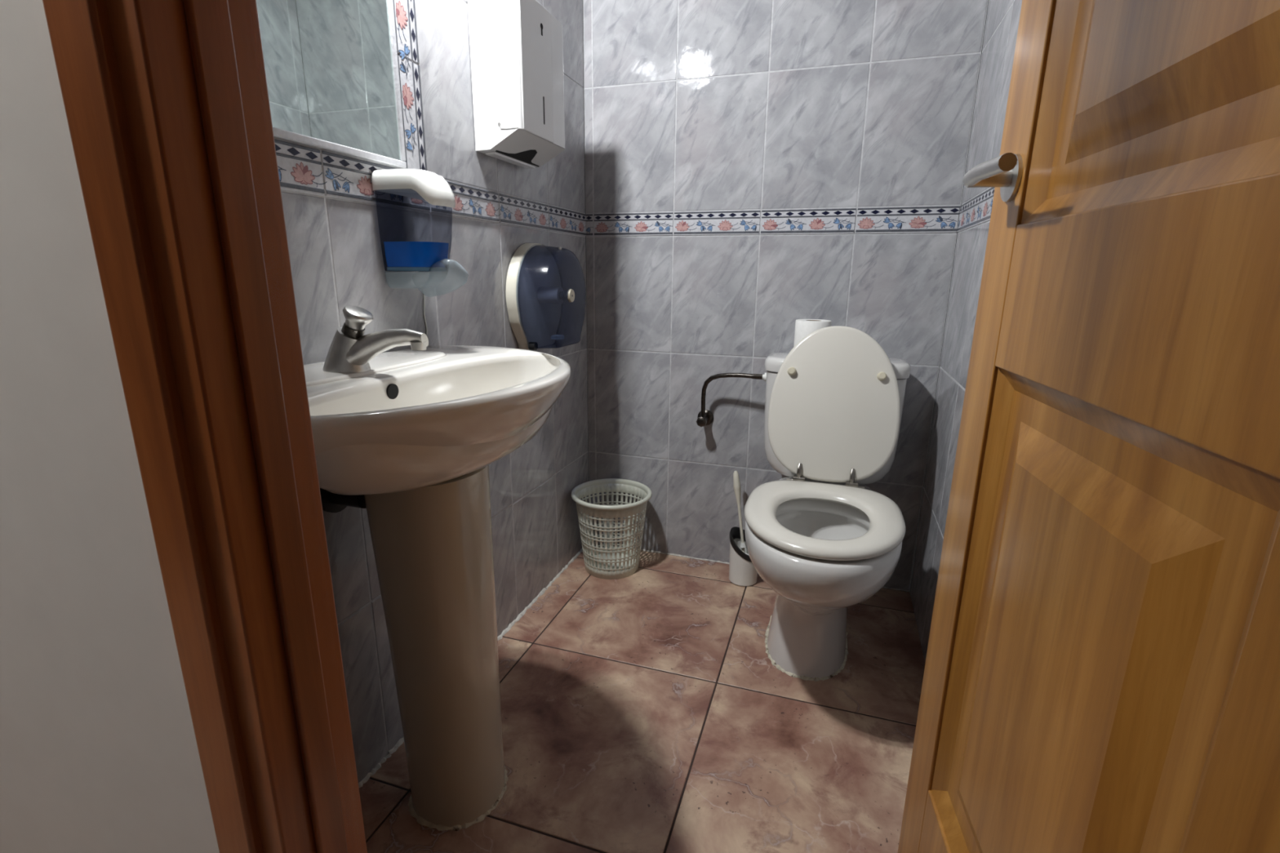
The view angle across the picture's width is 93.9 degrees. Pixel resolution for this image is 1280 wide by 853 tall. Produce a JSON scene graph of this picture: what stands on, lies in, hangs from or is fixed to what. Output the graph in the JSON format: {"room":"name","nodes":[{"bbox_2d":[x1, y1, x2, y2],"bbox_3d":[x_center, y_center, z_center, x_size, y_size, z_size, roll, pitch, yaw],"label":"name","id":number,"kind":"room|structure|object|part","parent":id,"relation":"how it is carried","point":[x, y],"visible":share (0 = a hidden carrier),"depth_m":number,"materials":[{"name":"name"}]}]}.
{"room":"public restroom","nodes":[
{"label":"public restroom","id":0,"kind":"room"},
{"bbox_2d":[0,0,362,852],"bbox_3d":[0.044,-0.336,0.220,3.800,2.350,0.062,5,15,17],"label":"wall","id":1,"kind":"structure","parent":0,"point":[99,751],"depth_m":0.45,"materials":[{"name":"white paint"}]},
{"bbox_2d":[42,0,262,852],"bbox_3d":[0.032,-0.205,0.214,0.738,2.100,0.016,5,15,17],"label":"trim","id":2,"kind":"structure","parent":1,"relation":"attached to","point":[80,33],"depth_m":0.36,"materials":[{"name":"brown wood"}]},
{"bbox_2d":[105,0,367,852],"bbox_3d":[0.032,-0.196,0.258,0.653,2.060,0.075,5,15,17],"label":"trim","id":3,"kind":"structure","parent":1,"relation":"attached to","point":[180,73],"depth_m":0.39,"materials":[{"name":"brown wood"}]},
{"bbox_2d":[274,0,589,782],"bbox_3d":[-0.406,-0.571,1.128,0.040,2.350,1.440,5,15,17],"label":"wall","id":4,"kind":"structure","parent":0,"point":[337,253],"depth_m":1.18,"materials":[{"name":"grey tile"}]},
{"bbox_2d":[256,0,406,168],"bbox_3d":[-0.498,-0.673,0.726,0.008,0.582,0.556,5,15,17],"label":"mirror","id":5,"kind":"object","parent":4,"relation":"attached to","point":[331,66],"visible":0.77,"depth_m":0.90,"materials":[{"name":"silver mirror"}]},
{"bbox_2d":[320,488,365,512],"bbox_3d":[-0.479,0.114,0.913,0.068,0.074,0.156,5,15,17],"label":"pipe","id":6,"kind":"object","parent":4,"relation":"attached to","point":[331,502],"visible":0.16,"depth_m":0.94,"materials":[{"name":"black plastic"}]},
{"bbox_2d":[358,753,391,787],"bbox_3d":[-0.549,0.681,0.954,0.008,0.006,0.430,5,15,17],"label":"trim","id":7,"kind":"structure","parent":4,"relation":"attached to","point":[378,766],"depth_m":1.11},
{"bbox_2d":[392,0,426,170],"bbox_3d":[-0.405,-0.778,1.006,0.003,0.646,0.064,5,15,17],"label":"trim","id":8,"kind":"structure","parent":4,"relation":"attached to","point":[405,19],"depth_m":1.05,"materials":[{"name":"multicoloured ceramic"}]},
{"bbox_2d":[371,168,468,334],"bbox_3d":[-0.363,-0.294,1.045,0.140,0.282,0.122,5,15,17],"label":"soap dispenser","id":9,"kind":"object","parent":4,"relation":"attached to","point":[430,187],"visible":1,"depth_m":1.00,"materials":[{"name":"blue plastic"}]},
{"bbox_3d":[-0.345,-0.257,1.037,0.093,0.066,0.051,5,15,17],"label":"push lever","id":10,"kind":"part","parent":9,"relation":"part of","materials":[{"name":"grey plastic"}]},
{"bbox_2d":[274,138,586,235],"bbox_3d":[-0.388,-0.445,1.153,0.003,0.064,1.438,5,15,17],"label":"trim","id":11,"kind":"structure","parent":4,"relation":"attached to","point":[300,167],"depth_m":1.02,"materials":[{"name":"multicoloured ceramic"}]},
{"bbox_2d":[388,548,582,755],"bbox_3d":[-0.329,0.516,1.603,0.009,0.009,0.980,5,15,17],"label":"trim","id":12,"kind":"structure","parent":4,"relation":"attached to","point":[521,615],"depth_m":1.64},
{"bbox_2d":[467,0,564,168],"bbox_3d":[-0.256,-0.742,1.301,0.110,0.303,0.223,5,15,17],"label":"paper towel dispenser","id":13,"kind":"object","parent":4,"relation":"attached to","point":[517,46],"visible":1,"depth_m":1.22,"materials":[{"name":"white metal"}]},
{"bbox_2d":[505,243,586,350],"bbox_3d":[-0.224,-0.329,1.512,0.116,0.260,0.254,5,15,17],"label":"dispenser","id":14,"kind":"object","parent":4,"relation":"attached to","point":[545,291],"visible":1,"depth_m":1.43,"materials":[{"name":"blue plastic"}]},
{"bbox_3d":[-0.266,-0.333,1.525,0.029,0.260,0.254,5,15,17],"label":"plate","id":15,"kind":"part","parent":14,"relation":"part of","materials":[{"name":"white plastic"}]},
{"bbox_2d":[359,542,924,852],"bbox_3d":[-0.007,0.852,0.397,3.800,0.040,3.200,5,15,17],"label":"floor","id":16,"kind":"structure","parent":0,"point":[648,710],"depth_m":1.22,"materials":[{"name":"brown tile"}]},
{"bbox_2d":[364,465,508,831],"bbox_3d":[-0.332,0.358,1.007,0.186,0.610,0.184,5,15,17],"label":"pedestal","id":17,"kind":"object","parent":16,"relation":"on","point":[433,544],"visible":0.94,"depth_m":0.93,"materials":[{"name":"ceramic"}]},
{"bbox_2d":[303,345,571,495],"bbox_3d":[-0.310,-0.001,0.857,0.396,0.159,0.641,5,15,17],"label":"washbasin","id":18,"kind":"object","parent":17,"relation":"on","point":[437,414],"visible":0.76,"depth_m":0.72,"materials":[{"name":"ceramic"}]},
{"bbox_2d":[322,305,428,372],"bbox_3d":[-0.367,-0.119,0.816,0.161,0.089,0.054,5,15,17],"label":"tap","id":19,"kind":"object","parent":18,"relation":"on","point":[350,350],"visible":1,"depth_m":0.81,"materials":[{"name":"silver metal"}]},
{"bbox_3d":[-0.351,-0.104,0.814,0.128,0.060,0.041,5,15,17],"label":"spout","id":20,"kind":"part","parent":19,"relation":"part of","materials":[{"name":"silver metal"}]},
{"bbox_2d":[571,478,652,579],"bbox_3d":[-0.089,0.323,1.875,0.249,0.254,0.249,5,15,17],"label":"basket","id":21,"kind":"object","parent":16,"relation":"on","point":[609,562],"visible":1,"depth_m":1.82,"materials":[{"name":"white plastic"}]},
{"bbox_2d":[728,526,757,586],"bbox_3d":[0.315,0.392,1.808,0.095,0.159,0.095,5,15,17],"label":"toilet brush holder","id":22,"kind":"object","parent":16,"relation":"on","point":[742,571],"visible":0.61,"depth_m":1.78,"materials":[{"name":"white plastic"}]},
{"bbox_2d":[733,471,749,555],"bbox_3d":[0.303,0.295,1.795,0.048,0.314,0.094,-13,19,-42],"label":"toilet brush","id":23,"kind":"object","parent":22,"relation":"in","point":[736,483],"visible":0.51,"depth_m":1.79,"materials":[{"name":"white plastic"}]},
{"bbox_2d":[744,325,911,681],"bbox_3d":[0.437,0.170,1.423,0.366,0.784,0.696,5,15,17],"label":"toilet","id":24,"kind":"object","parent":16,"relation":"on","point":[825,542],"visible":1,"depth_m":1.44,"materials":[{"name":"ceramic"}]},
{"bbox_2d":[793,319,831,346],"bbox_3d":[0.463,-0.238,1.604,0.093,0.094,0.093,5,15,17],"label":"toilet paper roll","id":25,"kind":"object","parent":24,"relation":"on","point":[803,327],"visible":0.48,"depth_m":1.56,"materials":[{"name":"paper"}]},
{"bbox_3d":[0.428,0.369,1.449,0.334,0.384,0.646,5,15,17],"label":"bowl","id":26,"kind":"part","parent":24,"relation":"part of","materials":[{"name":"ceramic"}]},
{"bbox_3d":[0.396,0.193,1.298,0.336,0.021,0.403,5,15,17],"label":"seat","id":27,"kind":"part","parent":24,"relation":"part of","materials":[{"name":"beige plastic"}]},
{"bbox_3d":[0.480,-0.057,1.485,0.311,0.376,0.117,5,15,17],"label":"lid","id":28,"kind":"part","parent":24,"relation":"part of","materials":[{"name":"beige plastic"}]},
{"bbox_3d":[0.521,-0.165,1.592,0.366,0.038,0.177,5,15,17],"label":"cistern lid","id":29,"kind":"part","parent":24,"relation":"part of","materials":[{"name":"ceramic"}]},
{"bbox_2d":[582,0,988,590],"bbox_3d":[0.329,-0.698,1.651,1.023,2.350,0.040,5,15,17],"label":"wall","id":30,"kind":"structure","parent":0,"point":[691,105],"depth_m":1.66,"materials":[{"name":"grey tile"}]},
{"bbox_2d":[696,372,766,426],"bbox_3d":[0.267,-0.077,1.759,0.223,0.187,0.070,7,16,25],"label":"supply hose","id":31,"kind":"object","parent":30,"relation":"attached to","point":[705,417],"visible":0.96,"depth_m":1.76,"materials":[{"name":"metal"}]},
{"bbox_3d":[0.184,-0.015,1.787,0.031,0.031,0.016,5,15,17],"label":"valve knob","id":32,"kind":"part","parent":31,"relation":"part of","materials":[{"name":"metal"}]},
{"bbox_2d":[594,542,909,591],"bbox_3d":[0.320,0.444,1.917,1.003,0.005,0.004,5,15,17],"label":"trim","id":33,"kind":"structure","parent":30,"relation":"attached to","point":[652,551],"depth_m":1.97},
{"bbox_2d":[586,205,959,236],"bbox_3d":[0.321,-0.568,1.664,1.021,0.064,0.003,5,15,17],"label":"trim","id":34,"kind":"structure","parent":30,"relation":"attached to","point":[942,219],"depth_m":1.64,"materials":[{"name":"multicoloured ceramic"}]},
{"bbox_2d":[909,0,1022,663],"bbox_3d":[0.604,-0.481,0.810,0.040,2.350,1.440,5,15,17],"label":"wall","id":35,"kind":"structure","parent":0,"point":[1002,19],"depth_m":1.39,"materials":[{"name":"grey tile"}]},
{"bbox_2d":[956,186,995,232],"bbox_3d":[0.583,-0.358,0.848,0.003,0.064,1.438,5,15,17],"label":"trim","id":36,"kind":"structure","parent":35,"relation":"attached to","point":[977,211],"depth_m":1.31,"materials":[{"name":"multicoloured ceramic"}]},
{"bbox_2d":[897,0,1279,852],"bbox_3d":[0.347,-0.214,0.430,0.090,2.000,0.565,3,15,11],"label":"door","id":37,"kind":"structure","parent":35,"relation":"in","point":[1102,669],"depth_m":0.44,"materials":[{"name":"orange wood"}]},
{"bbox_3d":[0.366,-0.259,0.606,0.055,0.048,0.139,3,15,11],"label":"handle","id":38,"kind":"part","parent":37,"relation":"part of","materials":[{"name":"silver metal"}]},
{"bbox_3d":[0.369,0.260,0.545,0.027,0.575,0.395,3,15,11],"label":"panel","id":39,"kind":"part","parent":37,"relation":"part of","materials":[{"name":"orange wood"}]},
{"bbox_3d":[0.377,-0.614,0.322,0.027,0.930,0.395,3,15,11],"label":"panel","id":40,"kind":"part","parent":37,"relation":"part of","materials":[{"name":"orange wood"}]}
]}

